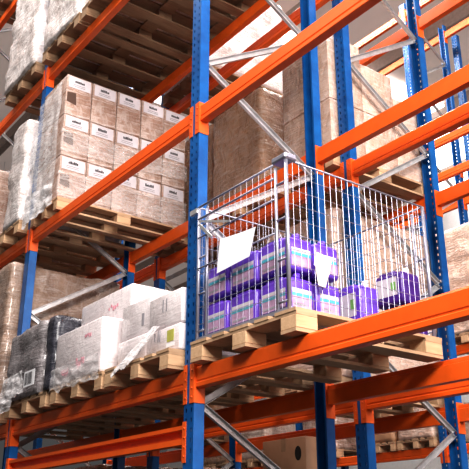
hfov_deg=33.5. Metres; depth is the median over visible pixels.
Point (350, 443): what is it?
load
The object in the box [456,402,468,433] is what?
beam
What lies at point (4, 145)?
trim
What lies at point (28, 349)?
load
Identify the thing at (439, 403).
wooden pallet
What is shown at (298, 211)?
wooden pallet
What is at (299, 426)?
frame
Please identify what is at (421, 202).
beam
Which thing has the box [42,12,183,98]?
wooden pallet
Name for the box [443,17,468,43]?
beam
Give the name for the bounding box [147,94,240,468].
frame
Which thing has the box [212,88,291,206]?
load
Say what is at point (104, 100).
carton
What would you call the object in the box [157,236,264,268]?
wooden pallet
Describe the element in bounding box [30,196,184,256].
wooden pallet
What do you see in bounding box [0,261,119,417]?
load
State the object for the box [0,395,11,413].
film
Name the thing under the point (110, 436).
beam
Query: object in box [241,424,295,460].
load
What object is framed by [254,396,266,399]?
beam
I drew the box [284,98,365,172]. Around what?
carton
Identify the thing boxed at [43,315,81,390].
film
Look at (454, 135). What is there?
beam
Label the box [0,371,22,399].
film
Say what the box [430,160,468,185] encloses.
beam
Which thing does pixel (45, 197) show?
film
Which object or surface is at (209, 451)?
beam
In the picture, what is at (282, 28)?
beam
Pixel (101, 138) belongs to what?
carton
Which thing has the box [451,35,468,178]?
frame
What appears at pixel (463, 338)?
wooden pallet
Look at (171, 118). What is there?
carton
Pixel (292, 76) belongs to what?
carton
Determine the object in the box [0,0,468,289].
wall
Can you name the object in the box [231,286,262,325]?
canister
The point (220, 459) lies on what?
load
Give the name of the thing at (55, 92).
film
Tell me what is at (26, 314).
frame
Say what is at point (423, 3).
beam
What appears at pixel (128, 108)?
carton
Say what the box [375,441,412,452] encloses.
wooden pallet
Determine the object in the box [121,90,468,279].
trim
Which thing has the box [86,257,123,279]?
beam
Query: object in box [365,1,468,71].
beam
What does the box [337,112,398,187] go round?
carton
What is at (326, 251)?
canister
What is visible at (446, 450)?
beam
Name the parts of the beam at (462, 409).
rail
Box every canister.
[204,297,233,333]
[208,266,239,302]
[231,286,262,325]
[232,248,269,292]
[261,273,312,315]
[262,234,311,280]
[300,241,337,283]
[312,281,339,315]
[339,281,378,318]
[376,268,419,309]
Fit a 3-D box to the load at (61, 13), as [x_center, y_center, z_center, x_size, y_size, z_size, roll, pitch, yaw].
[-1.194,-2.344,7.849,1.186,1.263,0.821,15,-26,-34]
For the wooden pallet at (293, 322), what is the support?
on the beam at (451, 307)
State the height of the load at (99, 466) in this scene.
1.353 m
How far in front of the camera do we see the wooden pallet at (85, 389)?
5.61 m
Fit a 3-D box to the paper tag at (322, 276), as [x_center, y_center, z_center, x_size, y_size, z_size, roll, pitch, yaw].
[0.444,0.215,3.948,0.095,0.110,0.006,15,-26,-34]
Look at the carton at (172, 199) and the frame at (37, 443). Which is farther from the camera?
the frame at (37, 443)
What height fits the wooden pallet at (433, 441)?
0.116 m
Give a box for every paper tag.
[314,252,331,273]
[315,265,328,287]
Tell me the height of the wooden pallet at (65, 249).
0.116 m
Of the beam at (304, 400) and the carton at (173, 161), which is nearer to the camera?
the beam at (304, 400)
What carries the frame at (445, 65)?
on the floor
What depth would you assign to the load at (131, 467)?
7.20 m
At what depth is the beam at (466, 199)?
11.21 m
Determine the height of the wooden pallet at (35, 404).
0.116 m
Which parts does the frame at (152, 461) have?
post, post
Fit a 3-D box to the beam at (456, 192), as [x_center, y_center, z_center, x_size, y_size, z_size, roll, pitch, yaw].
[2.402,-0.627,5.275,0.078,0.221,2.650,15,-26,-34]
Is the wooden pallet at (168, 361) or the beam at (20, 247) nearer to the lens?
the wooden pallet at (168, 361)
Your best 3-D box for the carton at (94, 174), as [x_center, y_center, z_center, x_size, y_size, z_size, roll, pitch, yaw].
[-1.353,-0.352,7.117,0.254,0.408,0.503,15,-26,-34]
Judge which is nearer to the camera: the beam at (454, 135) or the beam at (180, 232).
the beam at (180, 232)
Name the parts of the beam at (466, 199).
rail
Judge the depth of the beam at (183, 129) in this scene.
5.82 m
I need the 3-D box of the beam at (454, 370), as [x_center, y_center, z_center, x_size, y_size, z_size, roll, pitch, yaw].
[1.373,0.669,3.950,0.078,0.221,2.650,15,-26,-34]
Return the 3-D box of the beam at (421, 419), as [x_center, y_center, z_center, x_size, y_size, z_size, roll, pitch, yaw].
[0.809,1.732,6.665,0.078,0.221,2.650,15,-26,-34]
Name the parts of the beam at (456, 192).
rail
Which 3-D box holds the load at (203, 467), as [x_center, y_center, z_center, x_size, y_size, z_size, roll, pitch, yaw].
[-0.123,2.662,6.734,1.038,1.219,0.744,15,-26,-34]
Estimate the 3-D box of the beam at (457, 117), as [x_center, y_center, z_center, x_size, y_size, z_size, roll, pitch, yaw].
[1.642,-0.827,4.763,0.078,0.221,2.650,15,-26,-34]
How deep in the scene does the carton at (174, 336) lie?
4.64 m
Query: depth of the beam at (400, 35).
7.13 m
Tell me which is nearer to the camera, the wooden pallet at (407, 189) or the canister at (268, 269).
the canister at (268, 269)
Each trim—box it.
[0,106,38,155]
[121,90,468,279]
[173,158,465,289]
[282,2,299,20]
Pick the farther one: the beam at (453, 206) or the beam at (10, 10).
the beam at (453, 206)
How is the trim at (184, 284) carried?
attached to the wall at (378, 15)
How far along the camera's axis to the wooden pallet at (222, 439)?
7.80 m
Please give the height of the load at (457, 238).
1.418 m
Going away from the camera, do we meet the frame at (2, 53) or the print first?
the print
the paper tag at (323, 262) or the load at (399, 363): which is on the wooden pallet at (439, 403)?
the load at (399, 363)
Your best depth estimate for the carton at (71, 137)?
6.95 m
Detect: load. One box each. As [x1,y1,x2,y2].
[0,170,80,267]
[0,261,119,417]
[2,119,121,248]
[4,0,128,99]
[5,320,48,401]
[44,0,173,82]
[75,464,172,468]
[88,0,211,43]
[114,405,227,421]
[125,466,162,468]
[164,5,282,98]
[173,467,219,468]
[184,124,264,247]
[203,437,228,465]
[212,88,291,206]
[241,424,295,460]
[264,207,439,388]
[302,417,356,449]
[375,408,398,443]
[398,401,468,440]
[436,222,468,336]
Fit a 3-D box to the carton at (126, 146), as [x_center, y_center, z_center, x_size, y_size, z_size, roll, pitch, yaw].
[-1.143,-0.680,7.407,0.254,0.408,0.503,15,-26,-34]
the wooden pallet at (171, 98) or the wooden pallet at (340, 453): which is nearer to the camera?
the wooden pallet at (171, 98)
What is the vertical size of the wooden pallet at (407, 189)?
0.116 m
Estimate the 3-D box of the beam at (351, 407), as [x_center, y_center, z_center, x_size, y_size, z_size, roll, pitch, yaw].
[0.049,1.532,6.153,0.078,0.221,2.650,15,-26,-34]
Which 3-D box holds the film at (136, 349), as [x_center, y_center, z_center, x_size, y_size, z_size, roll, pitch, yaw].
[-0.624,0.717,4.800,0.456,0.273,0.054,-17,-27,37]
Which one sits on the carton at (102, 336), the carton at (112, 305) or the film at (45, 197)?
the carton at (112, 305)
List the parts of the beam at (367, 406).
rail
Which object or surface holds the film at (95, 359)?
attached to the carton at (102, 336)
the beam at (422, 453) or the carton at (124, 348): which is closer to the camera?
the carton at (124, 348)
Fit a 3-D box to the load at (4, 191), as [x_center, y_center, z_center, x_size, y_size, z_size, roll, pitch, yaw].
[-2.292,-0.061,8.529,1.083,0.899,0.853,15,-26,-34]
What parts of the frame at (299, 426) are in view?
post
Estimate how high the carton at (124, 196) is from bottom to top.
0.408 m
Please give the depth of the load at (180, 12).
7.09 m
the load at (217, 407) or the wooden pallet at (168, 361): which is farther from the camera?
the load at (217, 407)
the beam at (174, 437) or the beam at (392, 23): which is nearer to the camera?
the beam at (174, 437)
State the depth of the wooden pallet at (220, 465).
13.11 m
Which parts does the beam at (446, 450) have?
rail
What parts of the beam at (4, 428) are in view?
rail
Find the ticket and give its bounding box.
[23,368,34,387]
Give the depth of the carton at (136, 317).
5.04 m
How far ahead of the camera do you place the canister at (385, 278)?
4.43 m
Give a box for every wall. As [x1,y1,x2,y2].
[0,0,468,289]
[167,204,468,468]
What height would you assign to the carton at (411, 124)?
0.253 m
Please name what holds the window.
attached to the wall at (378, 15)
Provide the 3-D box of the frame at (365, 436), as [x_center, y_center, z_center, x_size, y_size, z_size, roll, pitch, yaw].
[1.225,-0.839,6.220,1.050,9.400,0.150,15,-26,-34]
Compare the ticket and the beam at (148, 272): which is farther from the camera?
the beam at (148, 272)
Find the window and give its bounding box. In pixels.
[132,31,468,190]
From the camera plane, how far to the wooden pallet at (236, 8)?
6.81 m
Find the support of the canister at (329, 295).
in the wire cage
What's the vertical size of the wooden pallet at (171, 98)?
0.116 m
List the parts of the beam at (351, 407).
rail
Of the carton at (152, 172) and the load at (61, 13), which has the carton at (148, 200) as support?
the carton at (152, 172)
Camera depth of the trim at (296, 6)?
15.15 m
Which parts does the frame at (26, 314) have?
post, post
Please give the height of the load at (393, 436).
0.475 m
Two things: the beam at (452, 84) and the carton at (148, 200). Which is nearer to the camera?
the beam at (452, 84)
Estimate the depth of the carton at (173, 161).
7.50 m
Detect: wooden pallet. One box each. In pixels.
[0,0,15,24]
[0,220,123,275]
[0,255,87,277]
[0,412,114,440]
[4,390,176,429]
[5,61,132,115]
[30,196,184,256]
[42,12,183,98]
[49,371,241,417]
[81,0,236,61]
[100,424,228,448]
[104,348,313,403]
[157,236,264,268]
[163,66,282,123]
[190,306,442,383]
[203,463,247,467]
[210,0,257,17]
[212,196,307,242]
[241,459,262,468]
[267,376,444,418]
[272,156,431,219]
[336,449,376,457]
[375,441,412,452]
[397,436,468,450]
[446,332,468,354]
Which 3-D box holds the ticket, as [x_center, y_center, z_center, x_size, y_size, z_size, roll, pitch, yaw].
[-1.555,1.087,5.902,0.004,0.120,0.200,15,-26,-34]
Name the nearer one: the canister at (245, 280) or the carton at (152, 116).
the canister at (245, 280)
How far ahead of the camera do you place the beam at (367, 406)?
4.81 m
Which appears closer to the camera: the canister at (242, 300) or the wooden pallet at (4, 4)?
the canister at (242, 300)
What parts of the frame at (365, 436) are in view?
post, post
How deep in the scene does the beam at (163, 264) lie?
6.56 m
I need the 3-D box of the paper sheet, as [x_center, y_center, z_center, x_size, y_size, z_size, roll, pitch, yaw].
[0.009,0.074,4.212,0.006,0.195,0.355,15,-26,-34]
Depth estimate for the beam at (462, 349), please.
9.60 m
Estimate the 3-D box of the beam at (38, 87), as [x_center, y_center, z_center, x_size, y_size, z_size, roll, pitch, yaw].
[-2.622,-1.125,8.652,0.078,0.221,2.650,15,-26,-34]
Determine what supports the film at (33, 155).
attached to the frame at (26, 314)
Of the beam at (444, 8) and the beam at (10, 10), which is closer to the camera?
the beam at (444, 8)
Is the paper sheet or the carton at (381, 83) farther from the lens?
the carton at (381, 83)
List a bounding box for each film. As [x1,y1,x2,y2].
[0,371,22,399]
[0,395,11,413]
[22,182,52,229]
[28,134,38,173]
[31,81,62,196]
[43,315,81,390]
[51,354,98,392]
[110,326,159,377]
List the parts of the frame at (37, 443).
post, post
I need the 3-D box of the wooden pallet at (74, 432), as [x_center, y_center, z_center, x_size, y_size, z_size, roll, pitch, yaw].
[-1.763,1.744,7.109,1.150,0.116,0.800,15,-26,-34]
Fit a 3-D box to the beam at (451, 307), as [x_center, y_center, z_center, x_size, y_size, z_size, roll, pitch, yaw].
[0.565,0.456,3.405,0.078,0.221,2.650,15,-26,-34]
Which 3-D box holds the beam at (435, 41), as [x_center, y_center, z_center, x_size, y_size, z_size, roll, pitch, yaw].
[2.504,-2.703,13.328,0.078,0.221,2.650,15,-26,-34]
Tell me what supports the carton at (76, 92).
on the carton at (71, 137)
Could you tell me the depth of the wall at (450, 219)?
23.58 m
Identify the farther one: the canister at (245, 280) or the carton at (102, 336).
the carton at (102, 336)
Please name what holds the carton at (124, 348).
on the wooden pallet at (168, 361)
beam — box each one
[0,0,16,29]
[0,70,45,135]
[0,230,28,268]
[0,419,9,446]
[5,421,185,468]
[8,365,187,446]
[17,432,113,458]
[28,107,192,251]
[45,0,129,87]
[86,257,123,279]
[106,442,228,466]
[117,259,155,288]
[119,389,314,437]
[128,151,305,272]
[137,0,277,102]
[150,401,357,456]
[157,162,344,279]
[165,0,332,113]
[189,286,468,403]
[195,0,381,134]
[235,404,456,461]
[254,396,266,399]
[315,64,468,174]
[325,355,468,418]
[336,447,442,466]
[346,102,468,187]
[353,11,401,49]
[359,22,416,65]
[360,380,468,423]
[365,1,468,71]
[373,196,434,225]
[378,34,443,75]
[394,201,462,228]
[402,0,433,21]
[416,0,468,38]
[426,124,468,149]
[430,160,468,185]
[434,179,468,216]
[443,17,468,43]
[444,443,468,462]
[447,343,468,357]
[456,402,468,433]
[463,196,468,210]
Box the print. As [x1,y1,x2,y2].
[75,357,83,369]
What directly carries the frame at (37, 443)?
on the floor
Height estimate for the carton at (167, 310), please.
0.215 m
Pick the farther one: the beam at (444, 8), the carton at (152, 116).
the carton at (152, 116)
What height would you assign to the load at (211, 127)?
1.096 m
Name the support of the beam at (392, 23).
attached to the frame at (299, 426)
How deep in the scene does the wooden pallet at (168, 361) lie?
4.97 m
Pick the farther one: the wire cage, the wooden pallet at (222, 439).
the wooden pallet at (222, 439)
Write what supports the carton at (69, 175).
on the wooden pallet at (100, 222)
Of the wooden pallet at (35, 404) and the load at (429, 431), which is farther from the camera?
the load at (429, 431)
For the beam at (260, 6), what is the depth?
7.08 m
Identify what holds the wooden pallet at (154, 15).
on the beam at (115, 6)
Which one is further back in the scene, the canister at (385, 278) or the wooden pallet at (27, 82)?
the wooden pallet at (27, 82)
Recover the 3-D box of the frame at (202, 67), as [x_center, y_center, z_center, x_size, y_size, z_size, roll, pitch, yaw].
[0.172,-1.123,5.495,1.110,9.400,0.150,15,-26,-34]
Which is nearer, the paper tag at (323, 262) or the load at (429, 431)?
the paper tag at (323, 262)
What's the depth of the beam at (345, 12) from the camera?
4.38 m
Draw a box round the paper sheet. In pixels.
[217,227,255,272]
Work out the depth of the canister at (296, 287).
3.92 m
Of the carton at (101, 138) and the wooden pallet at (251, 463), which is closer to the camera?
the carton at (101, 138)
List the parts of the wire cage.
hook plate, corner post, corner post, frame, corner post, corner post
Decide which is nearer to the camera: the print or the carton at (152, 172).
the print
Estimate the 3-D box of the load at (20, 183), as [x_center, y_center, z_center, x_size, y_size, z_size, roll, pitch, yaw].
[-1.659,-0.466,7.746,1.116,1.082,0.426,15,-26,-34]
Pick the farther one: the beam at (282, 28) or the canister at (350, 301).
the beam at (282, 28)
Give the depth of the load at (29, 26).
8.09 m
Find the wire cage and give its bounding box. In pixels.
[190,152,435,342]
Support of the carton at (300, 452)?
on the wooden pallet
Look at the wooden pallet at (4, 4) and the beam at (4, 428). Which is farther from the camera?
the wooden pallet at (4, 4)
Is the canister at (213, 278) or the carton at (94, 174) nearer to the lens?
the canister at (213, 278)
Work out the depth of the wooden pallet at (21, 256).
8.31 m
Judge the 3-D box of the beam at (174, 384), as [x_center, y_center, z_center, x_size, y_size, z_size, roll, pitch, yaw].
[-1.029,1.242,5.411,0.078,0.221,2.650,15,-26,-34]
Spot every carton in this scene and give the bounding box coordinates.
[35,155,86,212]
[38,114,89,173]
[42,74,92,133]
[54,316,122,386]
[81,283,171,325]
[84,163,111,208]
[87,122,114,169]
[89,83,116,129]
[110,170,137,215]
[112,130,138,176]
[115,92,140,137]
[117,334,147,365]
[122,296,158,341]
[136,178,160,222]
[137,138,161,183]
[139,100,163,141]
[147,322,238,356]
[149,287,209,331]
[160,185,183,226]
[161,148,184,190]
[164,109,185,152]
[263,436,316,468]
[282,36,362,124]
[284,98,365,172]
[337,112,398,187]
[360,64,392,116]
[364,126,422,202]
[392,98,417,130]
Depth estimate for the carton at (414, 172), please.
6.39 m
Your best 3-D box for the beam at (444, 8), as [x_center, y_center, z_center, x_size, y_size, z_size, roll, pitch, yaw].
[2.402,-2.205,5.893,0.078,0.221,2.650,15,-26,-34]
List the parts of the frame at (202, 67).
post, post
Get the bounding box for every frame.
[0,27,39,468]
[3,65,138,468]
[33,87,131,465]
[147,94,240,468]
[183,0,336,468]
[295,423,348,468]
[332,0,468,468]
[399,3,468,468]
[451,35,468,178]
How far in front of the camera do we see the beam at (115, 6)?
7.05 m
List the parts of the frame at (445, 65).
post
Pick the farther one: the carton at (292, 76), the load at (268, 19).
the load at (268, 19)
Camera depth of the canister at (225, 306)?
4.29 m
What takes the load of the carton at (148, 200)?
on the wooden pallet at (100, 222)

